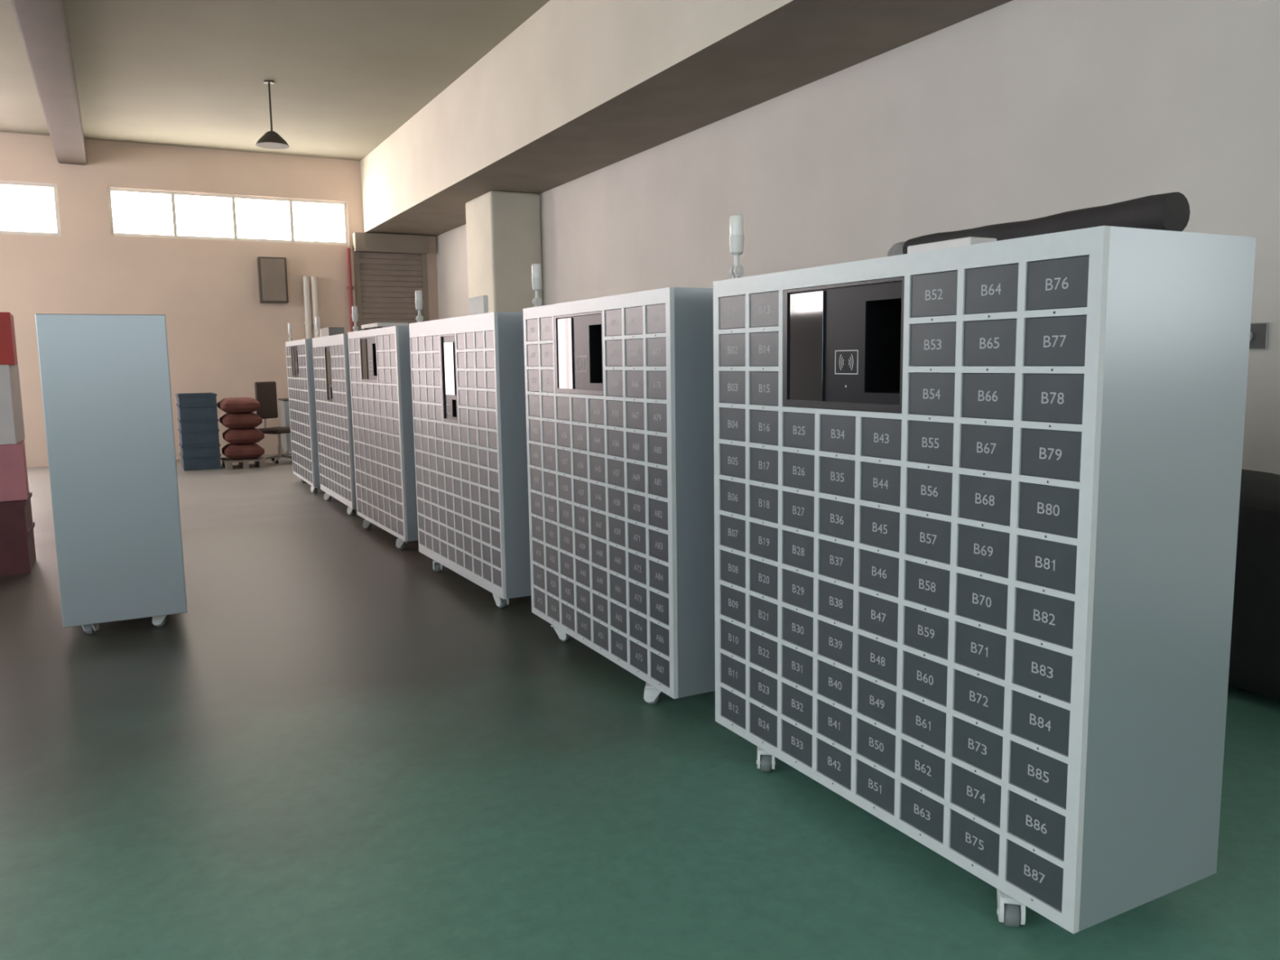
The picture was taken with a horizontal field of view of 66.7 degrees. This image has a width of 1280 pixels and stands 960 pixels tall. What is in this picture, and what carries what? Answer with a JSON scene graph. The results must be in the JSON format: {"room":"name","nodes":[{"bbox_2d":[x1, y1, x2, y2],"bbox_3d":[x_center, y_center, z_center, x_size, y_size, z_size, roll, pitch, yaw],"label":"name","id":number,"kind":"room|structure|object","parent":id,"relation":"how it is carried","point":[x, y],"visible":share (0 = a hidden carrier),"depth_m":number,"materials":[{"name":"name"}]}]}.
{"room":"warehouse","nodes":[
{"label":"warehouse","id":0,"kind":"room"},
{"bbox_2d":[0,132,438,467],"bbox_3d":[-8.686,-2.748,15.211,11.640,5.000,0.200,-5,8,-28],"label":"wall","id":1,"kind":"structure","parent":0,"point":[222,341],"depth_m":15.74,"materials":[{"name":"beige paint"}]},
{"bbox_2d":[0,180,61,235],"bbox_3d":[-9.272,-4.098,14.710,0.830,0.780,0.090,-5,8,-28],"label":"window","id":2,"kind":"structure","parent":1,"relation":"in","point":[26,208],"depth_m":14.73,"materials":[{"name":"white glass"}]},
{"bbox_2d":[10,0,86,164],"bbox_3d":[-3.594,-3.914,5.372,0.380,0.400,21.600,-5,8,-28],"label":"ceiling beam","id":3,"kind":"structure","parent":1,"relation":"attached to","point":[42,24],"depth_m":10.14,"materials":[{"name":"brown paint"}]},
{"bbox_2d":[106,186,348,245],"bbox_3d":[-6.706,-4.324,16.063,3.650,0.740,0.090,-5,8,-28],"label":"window","id":4,"kind":"structure","parent":1,"relation":"in","point":[132,212],"depth_m":16.00,"materials":[{"name":"white glass"}]},
{"bbox_2d":[257,256,288,303],"bbox_3d":[-6.152,-3.347,16.290,0.440,0.750,0.175,-5,8,-28],"label":"wall box","id":5,"kind":"object","parent":1,"relation":"attached to","point":[272,271],"visible":1,"depth_m":16.21,"materials":[{"name":"metal"}]},
{"bbox_2d":[302,276,311,338],"bbox_3d":[-5.673,-1.972,16.728,0.120,3.000,0.140,-5,8,-28],"label":"pipe","id":6,"kind":"object","parent":1,"relation":"attached to","point":[308,322],"visible":0.4,"depth_m":16.55,"materials":[{"name":"plastic"}]},
{"bbox_2d":[311,276,319,337],"bbox_3d":[-5.558,-1.981,16.788,0.120,3.000,0.140,-5,8,-28],"label":"pipe","id":7,"kind":"object","parent":1,"relation":"attached to","point":[313,279],"visible":0.28,"depth_m":16.60,"materials":[{"name":"plastic"}]},
{"bbox_2d":[346,248,354,332],"bbox_3d":[-5.029,-2.271,17.030,0.110,3.500,0.155,-5,8,-28],"label":"pipe","id":8,"kind":"object","parent":1,"relation":"attached to","point":[349,287],"visible":0.35,"depth_m":16.84,"materials":[{"name":"metal"}]},
{"bbox_2d":[351,232,429,331],"bbox_3d":[-4.363,-2.449,17.331,1.280,3.760,0.220,-5,8,-28],"label":"door","id":9,"kind":"structure","parent":1,"relation":"in","point":[394,244],"depth_m":17.18,"materials":[{"name":"metal"}]},
{"bbox_2d":[0,0,550,160],"bbox_3d":[-3.589,-4.213,5.340,11.640,0.200,22.000,-5,8,-28],"label":"ceiling","id":10,"kind":"structure","parent":0,"point":[346,75],"depth_m":11.37,"materials":[{"name":"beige paint"}]},
{"bbox_2d":[255,80,289,149],"bbox_3d":[-4.586,-4.547,12.069,0.400,0.770,0.400,-5,8,-28],"label":"ceiling fixture","id":11,"kind":"object","parent":10,"relation":"hanging from","point":[271,140],"visible":1,"depth_m":12.03,"materials":[{"name":"metal"}]},
{"bbox_2d":[0,453,1279,959],"bbox_3d":[-3.515,0.947,5.982,11.640,0.200,22.000,-5,8,-28],"label":"floor","id":12,"kind":"structure","parent":0,"point":[343,745],"depth_m":3.41,"materials":[{"name":"green paint"}]},
{"bbox_2d":[0,491,35,576],"bbox_3d":[-4.950,0.416,7.374,0.574,0.550,0.624,-5,8,-28],"label":"crate","id":13,"kind":"object","parent":12,"relation":"on","point":[17,544],"visible":0.92,"depth_m":7.21,"materials":[{"name":"red plastic"}]},
{"bbox_2d":[0,440,29,502],"bbox_3d":[-4.949,-0.067,7.319,0.550,0.420,0.550,-5,8,-31],"label":"carton","id":14,"kind":"object","parent":13,"relation":"on","point":[14,483],"visible":0.93,"depth_m":7.19,"materials":[{"name":"pink cardboard"}]},
{"bbox_2d":[0,364,25,444],"bbox_3d":[-4.965,-0.563,7.252,0.540,0.580,0.540,-4,8,-26],"label":"carton","id":15,"kind":"object","parent":14,"relation":"on","point":[11,420],"visible":1,"depth_m":7.14,"materials":[{"name":"white cardboard"}]},
{"bbox_2d":[0,311,17,364],"bbox_3d":[-4.963,-1.041,7.197,0.550,0.380,0.500,-5,8,-30],"label":"carton","id":16,"kind":"object","parent":15,"relation":"on","point":[8,354],"visible":1,"depth_m":7.11,"materials":[{"name":"red cardboard"}]},
{"bbox_2d":[35,314,186,634],"bbox_3d":[-3.290,-0.084,6.097,0.620,1.810,1.640,-5,8,-28],"label":"tall cabinet","id":17,"kind":"object","parent":12,"relation":"on","point":[105,382],"visible":1,"depth_m":5.37,"materials":[{"name":"silver metal"}]},
{"bbox_2d":[178,443,221,471],"bbox_3d":[-6.588,-0.364,14.563,0.524,0.370,0.624,-5,8,-28],"label":"crate","id":18,"kind":"object","parent":12,"relation":"on","point":[207,456],"visible":0.84,"depth_m":14.30,"materials":[{"name":"blue plastic"}]},
{"bbox_2d":[177,418,219,445],"bbox_3d":[-6.594,-0.732,14.517,0.524,0.370,0.624,-5,8,-28],"label":"crate","id":19,"kind":"object","parent":18,"relation":"on","point":[192,432],"visible":0.88,"depth_m":14.26,"materials":[{"name":"blue plastic"}]},
{"bbox_2d":[175,392,217,420],"bbox_3d":[-6.599,-1.101,14.471,0.524,0.370,0.624,-5,8,-28],"label":"crate","id":20,"kind":"object","parent":19,"relation":"on","point":[200,406],"visible":1,"depth_m":14.21,"materials":[{"name":"blue plastic"}]},
{"bbox_2d":[220,456,266,469],"bbox_3d":[-6.002,-0.265,14.713,0.580,0.120,0.690,-5,8,-28],"label":"pallet","id":21,"kind":"object","parent":12,"relation":"on","point":[227,463],"visible":0.87,"depth_m":14.49,"materials":[{"name":"wood"}]},
{"bbox_2d":[222,443,264,459],"bbox_3d":[-6.009,-0.440,14.694,0.552,0.230,0.677,-5,8,-28],"label":"sack","id":22,"kind":"object","parent":21,"relation":"on","point":[250,451],"visible":0.96,"depth_m":14.44,"materials":[{"name":"red fabric"}]},
{"bbox_2d":[222,427,264,444],"bbox_3d":[-5.995,-0.670,14.675,0.552,0.230,0.677,-5,8,-27],"label":"sack","id":23,"kind":"object","parent":22,"relation":"on","point":[252,435],"visible":0.95,"depth_m":14.42,"materials":[{"name":"red fabric"}]},
{"bbox_2d":[219,412,262,428],"bbox_3d":[-6.013,-0.897,14.639,0.552,0.230,0.677,-5,8,-29],"label":"sack","id":24,"kind":"object","parent":23,"relation":"on","point":[230,420],"visible":0.93,"depth_m":14.39,"materials":[{"name":"red fabric"}]},
{"bbox_2d":[217,397,260,413],"bbox_3d":[-6.028,-1.124,14.604,0.552,0.230,0.677,-5,8,-28],"label":"sack","id":25,"kind":"object","parent":24,"relation":"on","point":[228,405],"visible":1,"depth_m":14.35,"materials":[{"name":"red fabric"}]},
{"bbox_2d":[254,381,292,463],"bbox_3d":[-5.664,-0.912,15.250,0.594,1.259,0.545,3,8,27],"label":"office chair","id":26,"kind":"object","parent":12,"relation":"on","point":[265,392],"visible":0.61,"depth_m":15.24,"materials":[{"name":"brown fabric"}]},
{"bbox_2d":[278,398,292,455],"bbox_3d":[-5.682,-0.881,16.245,0.560,0.955,0.620,-5,8,-28],"label":"base cabinet","id":27,"kind":"object","parent":12,"relation":"on","point":[284,411],"visible":0.34,"depth_m":15.92,"materials":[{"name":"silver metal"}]},
{"bbox_2d":[285,323,319,493],"bbox_3d":[-3.912,-0.929,12.009,0.590,2.046,1.637,-4,8,-27],"label":"tall cabinet","id":28,"kind":"object","parent":12,"relation":"on","point":[300,357],"visible":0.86,"depth_m":11.59,"materials":[{"name":"silver metal"}]},
{"bbox_2d":[288,323,293,341],"bbox_3d":[-4.468,-1.885,12.422,0.056,0.236,0.056,-5,8,-28],"label":"lamp","id":29,"kind":"object","parent":28,"relation":"on","point":[290,325],"depth_m":12.40,"materials":[{"name":"plastic"}]},
{"bbox_2d":[311,316,356,515],"bbox_3d":[-2.987,-0.733,10.322,0.595,2.046,1.740,-5,8,-28],"label":"tall cabinet","id":30,"kind":"object","parent":12,"relation":"on","point":[331,355],"visible":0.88,"depth_m":10.02,"materials":[{"name":"silver metal"}]},
{"bbox_2d":[315,316,320,337],"bbox_3d":[-3.575,-1.695,10.790,0.056,0.236,0.056,-5,8,-28],"label":"lamp","id":31,"kind":"object","parent":30,"relation":"on","point":[317,323],"depth_m":10.77,"materials":[{"name":"plastic"}]},
{"bbox_2d":[320,327,344,337],"bbox_3d":[-3.299,-1.582,10.425,0.160,0.095,0.440,-5,8,-28],"label":"carton","id":32,"kind":"object","parent":30,"relation":"on","point":[326,331],"visible":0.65,"depth_m":10.25,"materials":[{"name":"white cardboard"}]},
{"bbox_2d":[347,306,418,549],"bbox_3d":[-2.029,-0.518,8.482,0.600,2.046,1.637,-5,8,-29],"label":"tall cabinet","id":33,"kind":"object","parent":12,"relation":"on","point":[380,371],"visible":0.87,"depth_m":8.07,"materials":[{"name":"silver metal"}]},
{"bbox_2d":[351,306,358,331],"bbox_3d":[-2.610,-1.474,8.902,0.056,0.236,0.056,-5,8,-28],"label":"lamp","id":34,"kind":"object","parent":33,"relation":"on","point":[354,308],"depth_m":8.88,"materials":[{"name":"plastic"}]},
{"bbox_2d":[360,322,408,330],"bbox_3d":[-2.215,-1.325,8.413,0.260,0.050,0.600,-5,8,-28],"label":"tray","id":35,"kind":"object","parent":33,"relation":"on","point":[377,325],"visible":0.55,"depth_m":8.18,"materials":[{"name":"white plastic"}]},
{"bbox_2d":[408,289,531,608],"bbox_3d":[-1.000,-0.300,6.612,0.590,2.046,1.740,-5,8,-29],"label":"tall cabinet","id":36,"kind":"object","parent":12,"relation":"on","point":[468,372],"visible":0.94,"depth_m":6.10,"materials":[{"name":"silver metal"}]},
{"bbox_2d":[414,289,423,322],"bbox_3d":[-1.606,-1.259,7.064,0.056,0.236,0.056,-5,8,-28],"label":"lamp","id":37,"kind":"object","parent":36,"relation":"on","point":[419,302],"depth_m":7.04,"materials":[{"name":"plastic"}]},
{"bbox_2d":[467,295,488,315],"bbox_3d":[-1.006,-1.079,6.033,0.030,0.115,0.300,-5,8,-28],"label":"carton","id":38,"kind":"object","parent":36,"relation":"on","point":[477,304],"visible":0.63,"depth_m":5.98,"materials":[{"name":"white cardboard"}]},
{"bbox_2d":[523,263,715,704],"bbox_3d":[0.006,-0.091,4.821,0.597,2.046,1.637,-4,8,-27],"label":"tall cabinet","id":39,"kind":"object","parent":12,"relation":"on","point":[619,388],"visible":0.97,"depth_m":4.33,"materials":[{"name":"silver metal"}]},
{"bbox_2d":[531,263,542,306],"bbox_3d":[-0.558,-1.049,5.256,0.056,0.236,0.056,-5,8,-28],"label":"lamp","id":40,"kind":"object","parent":39,"relation":"on","point":[536,280],"depth_m":5.23,"materials":[{"name":"plastic"}]},
{"bbox_2d":[713,213,1256,933],"bbox_3d":[0.925,0.106,3.131,0.593,2.046,1.639,-5,8,-28],"label":"tall cabinet","id":41,"kind":"object","parent":12,"relation":"on","point":[976,506],"visible":1,"depth_m":2.55,"materials":[{"name":"silver metal"}]},
{"bbox_2d":[728,213,744,279],"bbox_3d":[0.354,-0.851,3.561,0.056,0.236,0.056,-5,8,-28],"label":"lamp","id":42,"kind":"object","parent":41,"relation":"on","point":[736,237],"depth_m":3.54,"materials":[{"name":"plastic"}]},
{"bbox_2d":[907,236,996,253],"bbox_3d":[0.861,-0.645,2.693,0.100,0.026,0.235,-5,8,-28],"label":"flat box","id":43,"kind":"object","parent":41,"relation":"on","point":[970,240],"visible":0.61,"depth_m":2.63,"materials":[{"name":"white cardboard"}]},
{"bbox_2d":[887,191,1190,256],"bbox_3d":[1.077,-0.701,2.798,0.111,0.103,0.988,-5,8,-28],"label":"roll","id":44,"kind":"object","parent":41,"relation":"on","point":[1171,211],"visible":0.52,"depth_m":2.53,"materials":[{"name":"grey plastic"}]},
{"bbox_2d":[1228,469,1279,699],"bbox_3d":[2.912,0.453,4.472,0.840,0.969,1.800,-5,8,-28],"label":"trolley","id":45,"kind":"object","parent":12,"relation":"on","point":[1255,647],"visible":0.13,"depth_m":4.16,"materials":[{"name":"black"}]},
{"bbox_2d":[435,0,1279,475],"bbox_3d":[1.493,-2.037,8.326,0.200,5.000,22.000,-5,8,-28],"label":"wall","id":46,"kind":"structure","parent":0,"point":[1015,110],"depth_m":6.58,"materials":[{"name":"beige paint"}]},
{"bbox_2d":[465,190,542,312],"bbox_3d":[-1.895,-2.049,13.751,0.720,3.780,1.100,-5,8,-28],"label":"pillar","id":47,"kind":"structure","parent":46,"relation":"attached to","point":[504,228],"depth_m":13.15,"materials":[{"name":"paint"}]},
{"bbox_2d":[360,0,1013,236],"bbox_3d":[0.813,-3.860,7.748,1.280,1.220,21.600,-5,8,-28],"label":"beam","id":48,"kind":"structure","parent":46,"relation":"attached to","point":[580,88],"depth_m":9.03,"materials":[{"name":"beige paint"}]},
{"bbox_2d":[1248,322,1268,350],"bbox_3d":[3.175,-0.751,5.089,0.032,0.140,0.210,-5,8,-28],"label":"wall control","id":49,"kind":"object","parent":46,"relation":"attached to","point":[1259,331],"visible":0.3,"depth_m":5.04,"materials":[{"name":"grey plastic"}]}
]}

